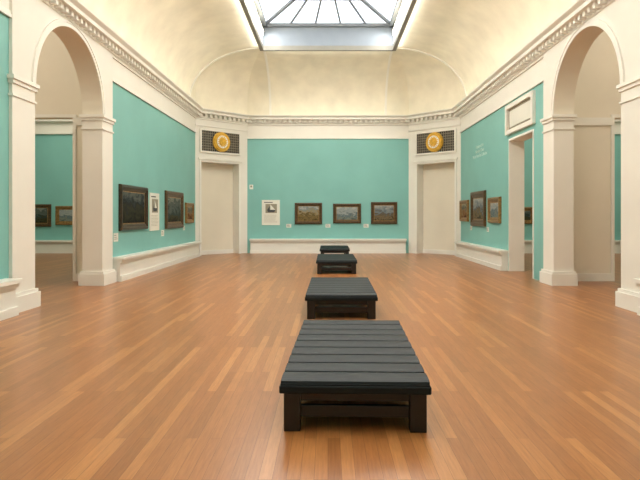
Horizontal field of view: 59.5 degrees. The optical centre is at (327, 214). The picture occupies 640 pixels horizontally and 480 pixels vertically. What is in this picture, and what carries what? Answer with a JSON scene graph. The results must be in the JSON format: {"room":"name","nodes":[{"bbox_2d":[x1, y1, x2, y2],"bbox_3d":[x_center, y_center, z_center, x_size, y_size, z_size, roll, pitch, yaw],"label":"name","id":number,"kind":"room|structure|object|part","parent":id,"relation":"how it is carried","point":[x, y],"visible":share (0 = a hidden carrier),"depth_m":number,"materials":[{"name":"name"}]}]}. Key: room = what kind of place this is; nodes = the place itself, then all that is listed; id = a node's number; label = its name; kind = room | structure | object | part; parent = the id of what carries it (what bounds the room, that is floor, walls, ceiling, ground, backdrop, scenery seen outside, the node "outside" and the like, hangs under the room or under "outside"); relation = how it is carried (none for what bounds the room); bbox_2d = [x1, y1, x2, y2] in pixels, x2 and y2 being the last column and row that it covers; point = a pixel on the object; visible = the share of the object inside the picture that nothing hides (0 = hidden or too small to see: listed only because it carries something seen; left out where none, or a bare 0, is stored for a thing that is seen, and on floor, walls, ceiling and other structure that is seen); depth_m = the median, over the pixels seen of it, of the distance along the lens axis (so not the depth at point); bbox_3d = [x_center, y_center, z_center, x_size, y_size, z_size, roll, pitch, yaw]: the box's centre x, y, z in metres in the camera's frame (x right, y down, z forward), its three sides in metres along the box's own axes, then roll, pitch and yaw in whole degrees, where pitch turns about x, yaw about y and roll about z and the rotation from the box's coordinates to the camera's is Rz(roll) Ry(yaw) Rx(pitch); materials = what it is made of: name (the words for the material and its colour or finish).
{"room":"museum","nodes":[
{"label":"museum","id":0,"kind":"room"},
{"bbox_2d":[35,119,72,252],"bbox_3d":[-10.560,-2.000,19.800,9.280,7.400,10.800,0,0,0],"label":"wall","id":1,"kind":"structure","parent":0,"point":[53,137],"depth_m":25.00,"materials":[{"name":"teal paint"}]},
{"bbox_2d":[35,204,50,226],"bbox_3d":[-12.900,0.020,24.955,1.100,1.000,0.090,0,0,0],"label":"painting","id":2,"kind":"object","parent":1,"relation":"attached to","point":[42,211],"visible":0.61,"depth_m":24.97,"materials":[{"name":"fabric"}]},
{"bbox_2d":[55,206,72,224],"bbox_3d":[-11.600,0.020,24.955,1.100,0.850,0.090,0,0,0],"label":"painting","id":3,"kind":"object","parent":1,"relation":"attached to","point":[63,214],"visible":0.61,"depth_m":24.97,"materials":[{"name":"fabric"}]},
{"bbox_2d":[35,31,81,280],"bbox_3d":[-8.060,-2.000,14.505,4.280,7.400,0.290,0,0,0],"label":"wall","id":4,"kind":"structure","parent":0,"point":[58,96],"depth_m":14.40,"materials":[{"name":"paint"}]},
{"bbox_2d":[0,0,195,312],"bbox_3d":[-5.680,-1.350,11.800,0.620,6.100,23.400,0,0,0],"label":"wall","id":5,"kind":"structure","parent":0,"point":[133,134],"depth_m":13.50,"materials":[{"name":"teal paint"}]},
{"bbox_2d":[0,278,22,320],"bbox_3d":[-5.350,1.390,5.115,0.300,0.620,8.870,0,0,0],"label":"baseboard","id":6,"kind":"structure","parent":5,"relation":"attached to","point":[8,309],"depth_m":9.26,"materials":[{"name":"paint"}]},
{"bbox_2d":[113,233,117,241],"bbox_3d":[-5.493,0.580,14.500,0.014,0.220,0.300,0,0,0],"label":"label","id":7,"kind":"object","parent":5,"relation":"attached to","point":[115,235],"visible":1,"depth_m":14.46,"materials":[{"name":"white paper"}]},
{"bbox_2d":[118,184,147,230],"bbox_3d":[-5.455,-0.200,15.800,0.090,1.240,2.200,0,0,0],"label":"painting","id":8,"kind":"object","parent":5,"relation":"attached to","point":[132,200],"visible":1,"depth_m":15.65,"materials":[{"name":"wood"}]},
{"bbox_2d":[149,193,158,230],"bbox_3d":[-5.485,-0.100,17.700,0.030,1.180,0.950,0,0,0],"label":"text panel","id":9,"kind":"object","parent":5,"relation":"attached to","point":[153,197],"visible":1,"depth_m":17.57,"materials":[{"name":"white paper"}]},
{"bbox_2d":[113,241,201,281],"bbox_3d":[-5.350,1.390,18.660,0.300,0.620,8.820,0,0,0],"label":"baseboard","id":10,"kind":"structure","parent":5,"relation":"attached to","point":[129,266],"depth_m":16.81,"materials":[{"name":"paint"}]},
{"bbox_2d":[165,190,183,228],"bbox_3d":[-5.455,-0.180,19.950,0.090,1.300,2.200,0,0,0],"label":"painting","id":11,"kind":"object","parent":5,"relation":"attached to","point":[174,201],"visible":1,"depth_m":19.85,"materials":[{"name":"fabric"}]},
{"bbox_2d":[185,202,193,222],"bbox_3d":[-5.455,-0.080,22.100,0.090,0.800,1.200,0,0,0],"label":"painting","id":12,"kind":"object","parent":5,"relation":"attached to","point":[189,207],"visible":1,"depth_m":22.08,"materials":[{"name":"fabric"}]},
{"bbox_2d":[41,0,614,124],"bbox_3d":[0.000,-4.200,11.800,10.990,0.400,26.390,0,0,0],"label":"trim","id":13,"kind":"structure","parent":5,"relation":"attached to","point":[76,6],"depth_m":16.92,"materials":[{"name":"paint"}]},
{"bbox_2d":[189,47,466,114],"bbox_3d":[0.000,-5.512,11.800,11.091,2.266,26.491,0,0,0],"label":"trim","id":14,"kind":"structure","parent":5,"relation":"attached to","point":[264,52],"depth_m":22.12,"materials":[{"name":"paint"}]},
{"bbox_2d":[195,119,247,255],"bbox_3d":[-4.694,-1.350,24.253,2.617,6.100,0.580,0,0,-43],"label":"wall","id":15,"kind":"structure","parent":0,"point":[220,179],"depth_m":24.46,"materials":[{"name":"white paint"}]},
{"bbox_2d":[200,128,240,155],"bbox_3d":[-4.546,-3.120,23.952,2.020,1.000,0.220,0,0,-43],"label":"air vent","id":16,"kind":"object","parent":15,"relation":"in","point":[211,141],"visible":1,"depth_m":23.85,"materials":[{"name":"metal"}]},
{"bbox_2d":[0,253,639,479],"bbox_3d":[0.000,1.750,11.650,31.000,0.100,27.700,0,0,0],"label":"floor","id":17,"kind":"structure","parent":0,"point":[174,372],"depth_m":6.01,"materials":[{"name":"brown wood"}]},
{"bbox_2d":[320,245,349,253],"bbox_3d":[0.260,1.498,22.750,1.170,0.405,2.420,0,0,0],"label":"bench","id":18,"kind":"object","parent":17,"relation":"on","point":[345,249],"visible":0.78,"depth_m":21.60,"materials":[{"name":"black wood"}]},
{"bbox_3d":[0.260,1.367,22.750,1.170,0.065,2.420,0,0,0],"label":"seat rail","id":19,"kind":"part","parent":18,"relation":"part of","materials":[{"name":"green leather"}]},
{"bbox_2d":[316,254,356,273],"bbox_3d":[0.250,1.498,17.400,1.190,0.405,2.620,0,0,0],"label":"bench","id":20,"kind":"object","parent":17,"relation":"on","point":[322,259],"visible":1,"depth_m":16.16,"materials":[{"name":"black wood"}]},
{"bbox_3d":[-0.245,1.550,16.175,0.130,0.300,0.130,0,0,0],"label":"leg","id":21,"kind":"part","parent":20,"relation":"part of","materials":[{"name":"brown wood"}]},
{"bbox_3d":[0.250,1.367,17.400,1.190,0.065,2.620,0,0,0],"label":"seat rail","id":22,"kind":"part","parent":20,"relation":"part of","materials":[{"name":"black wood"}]},
{"bbox_3d":[0.745,1.550,16.175,0.130,0.300,0.130,0,0,0],"label":"leg","id":23,"kind":"part","parent":20,"relation":"part of","materials":[{"name":"brown wood"}]},
{"bbox_2d":[305,277,377,318],"bbox_3d":[0.230,1.498,10.420,1.190,0.405,2.620,0,0,1],"label":"bench","id":24,"kind":"object","parent":17,"relation":"on","point":[321,290],"visible":1,"depth_m":9.18,"materials":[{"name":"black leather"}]},
{"bbox_3d":[-0.277,1.550,9.200,0.130,0.300,0.130,0,0,1],"label":"leg","id":25,"kind":"part","parent":24,"relation":"part of","materials":[{"name":"brown wood"}]},
{"bbox_3d":[0.230,1.367,10.420,1.190,0.065,2.620,0,0,1],"label":"seat rail","id":26,"kind":"part","parent":24,"relation":"part of","materials":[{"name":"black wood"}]},
{"bbox_3d":[0.713,1.550,9.190,0.130,0.300,0.130,0,0,1],"label":"leg","id":27,"kind":"part","parent":24,"relation":"part of","materials":[{"name":"brown wood"}]},
{"bbox_2d":[279,320,431,432],"bbox_3d":[0.250,1.498,5.670,1.190,0.405,2.620,0,0,2],"label":"bench","id":28,"kind":"object","parent":17,"relation":"on","point":[329,360],"visible":1,"depth_m":4.55,"materials":[{"name":"black wood"}]},
{"bbox_3d":[-0.281,1.550,4.460,0.130,0.300,0.130,0,0,2],"label":"leg","id":29,"kind":"part","parent":28,"relation":"part of","materials":[{"name":"brown wood"}]},
{"bbox_3d":[0.250,1.367,5.670,1.190,0.065,2.620,0,0,2],"label":"seat rail","id":30,"kind":"part","parent":28,"relation":"part of","materials":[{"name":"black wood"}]},
{"bbox_3d":[0.708,1.550,4.431,0.130,0.300,0.130,0,0,2],"label":"leg","id":31,"kind":"part","parent":28,"relation":"part of","materials":[{"name":"brown wood"}]},
{"bbox_2d":[79,0,576,114],"bbox_3d":[0.000,-5.490,11.800,11.000,2.220,26.400,0,0,0],"label":"ceiling","id":32,"kind":"structure","parent":0,"point":[180,38],"depth_m":21.30,"materials":[{"name":"paint"}]},
{"bbox_2d":[239,0,416,50],"bbox_3d":[0.000,-7.560,11.800,5.380,2.120,20.840,0,0,0],"label":"skylight","id":33,"kind":"object","parent":32,"relation":"attached to","point":[275,25],"visible":1,"depth_m":21.87,"materials":[{"name":"glass"}]},
{"bbox_3d":[0.000,-8.050,11.800,5.140,1.100,20.600,0,0,0],"label":"glass","id":34,"kind":"part","parent":33,"relation":"part of","materials":[{"name":"white glass"}]},
{"bbox_2d":[247,125,408,252],"bbox_3d":[0.000,-1.350,25.175,7.600,6.100,0.450,0,0,0],"label":"wall","id":35,"kind":"structure","parent":0,"point":[328,165],"depth_m":25.00,"materials":[{"name":"teal paint"}]},
{"bbox_2d":[262,200,279,224],"bbox_3d":[-2.550,-0.110,24.985,0.800,1.120,0.030,0,0,0],"label":"text panel","id":36,"kind":"object","parent":35,"relation":"attached to","point":[270,209],"visible":1,"depth_m":24.98,"materials":[{"name":"white paper"}]},
{"bbox_2d":[295,203,321,223],"bbox_3d":[-0.870,-0.070,24.955,1.220,0.950,0.090,0,0,0],"label":"framed landscape painting","id":37,"kind":"object","parent":35,"relation":"attached to","point":[305,213],"visible":1,"depth_m":24.97,"materials":[{"name":"paint"}]},
{"bbox_2d":[249,239,406,252],"bbox_3d":[0.000,1.380,24.850,6.940,0.640,0.300,0,0,0],"label":"baseboard","id":38,"kind":"structure","parent":35,"relation":"attached to","point":[256,245],"depth_m":24.80,"materials":[{"name":"paint"}]},
{"bbox_2d":[333,204,360,222],"bbox_3d":[0.850,-0.070,24.955,1.250,0.880,0.090,0,0,0],"label":"seascape painting","id":39,"kind":"object","parent":35,"relation":"attached to","point":[342,213],"visible":1,"depth_m":24.97,"materials":[{"name":"paint"}]},
{"bbox_2d":[371,202,396,223],"bbox_3d":[2.500,-0.090,24.955,1.170,0.980,0.090,0,0,0],"label":"coastal painting","id":40,"kind":"object","parent":35,"relation":"attached to","point":[381,212],"visible":1,"depth_m":24.97,"materials":[{"name":"paint"}]},
{"bbox_2d":[408,119,460,255],"bbox_3d":[4.694,-1.350,24.253,2.617,6.100,0.580,0,0,43],"label":"wall","id":41,"kind":"structure","parent":0,"point":[434,179],"depth_m":24.46,"materials":[{"name":"white paint"}]},
{"bbox_2d":[415,128,455,155],"bbox_3d":[4.546,-3.120,23.952,2.020,1.000,0.220,0,0,43],"label":"air vent","id":42,"kind":"object","parent":41,"relation":"in","point":[437,141],"visible":1,"depth_m":23.85,"materials":[{"name":"metal"}]},
{"bbox_2d":[460,0,639,312],"bbox_3d":[5.680,-1.350,11.800,0.620,6.100,23.400,0,0,0],"label":"wall","id":43,"kind":"structure","parent":0,"point":[499,172],"depth_m":13.59,"materials":[{"name":"teal paint"}]},
{"bbox_2d":[459,200,468,221],"bbox_3d":[5.455,-0.170,22.450,0.090,0.850,1.300,0,0,0],"label":"painting","id":44,"kind":"object","parent":43,"relation":"attached to","point":[463,204],"visible":1,"depth_m":22.44,"materials":[{"name":"fabric"}]},
{"bbox_2d":[470,190,485,226],"bbox_3d":[5.455,-0.230,20.400,0.090,1.270,1.900,0,0,0],"label":"painting","id":45,"kind":"object","parent":43,"relation":"attached to","point":[478,198],"visible":1,"depth_m":20.35,"materials":[{"name":"wood"}]},
{"bbox_2d":[473,145,486,158],"bbox_3d":[5.496,-2.338,20.305,0.004,0.459,1.892,0,0,0],"label":"exhibition title lettering","id":46,"kind":"object","parent":43,"relation":"attached to","point":[485,153],"visible":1,"depth_m":20.31},
{"bbox_2d":[454,241,508,270],"bbox_3d":[5.350,1.390,20.065,0.300,0.620,6.010,0,0,0],"label":"baseboard","id":47,"kind":"structure","parent":43,"relation":"attached to","point":[496,258],"depth_m":18.94,"materials":[{"name":"paint"}]},
{"bbox_2d":[487,197,501,222],"bbox_3d":[5.455,-0.160,18.400,0.090,0.850,1.300,0,0,0],"label":"painting","id":48,"kind":"object","parent":43,"relation":"attached to","point":[494,204],"visible":1,"depth_m":18.33,"materials":[{"name":"fabric"}]},
{"bbox_2d":[505,90,535,135],"bbox_3d":[5.455,-2.870,15.980,0.090,0.880,2.300,0,0,0],"label":"panel","id":49,"kind":"object","parent":43,"relation":"attached to","point":[520,114],"visible":1,"depth_m":15.81,"materials":[{"name":"paint"}]},
{"bbox_2d":[633,278,639,315],"bbox_3d":[5.350,1.390,5.115,0.300,0.620,8.870,0,0,0],"label":"baseboard","id":50,"kind":"structure","parent":43,"relation":"attached to","point":[635,280],"depth_m":9.49,"materials":[{"name":"paint"}]},
{"bbox_2d":[524,119,620,252],"bbox_3d":[10.560,-2.000,19.800,9.280,7.400,10.800,0,0,0],"label":"wall","id":51,"kind":"structure","parent":0,"point":[528,143],"depth_m":25.00,"materials":[{"name":"teal paint"}]},
{"bbox_2d":[524,207,531,223],"bbox_3d":[8.850,0.020,24.955,0.700,0.750,0.090,0,0,0],"label":"painting","id":52,"kind":"object","parent":51,"relation":"attached to","point":[527,210],"visible":0.38,"depth_m":24.97,"materials":[{"name":"fabric"}]},
{"bbox_2d":[574,31,620,280],"bbox_3d":[8.060,-2.000,14.505,4.280,7.400,0.290,0,0,0],"label":"wall","id":53,"kind":"structure","parent":0,"point":[597,99],"depth_m":14.40,"materials":[{"name":"paint"}]}
]}

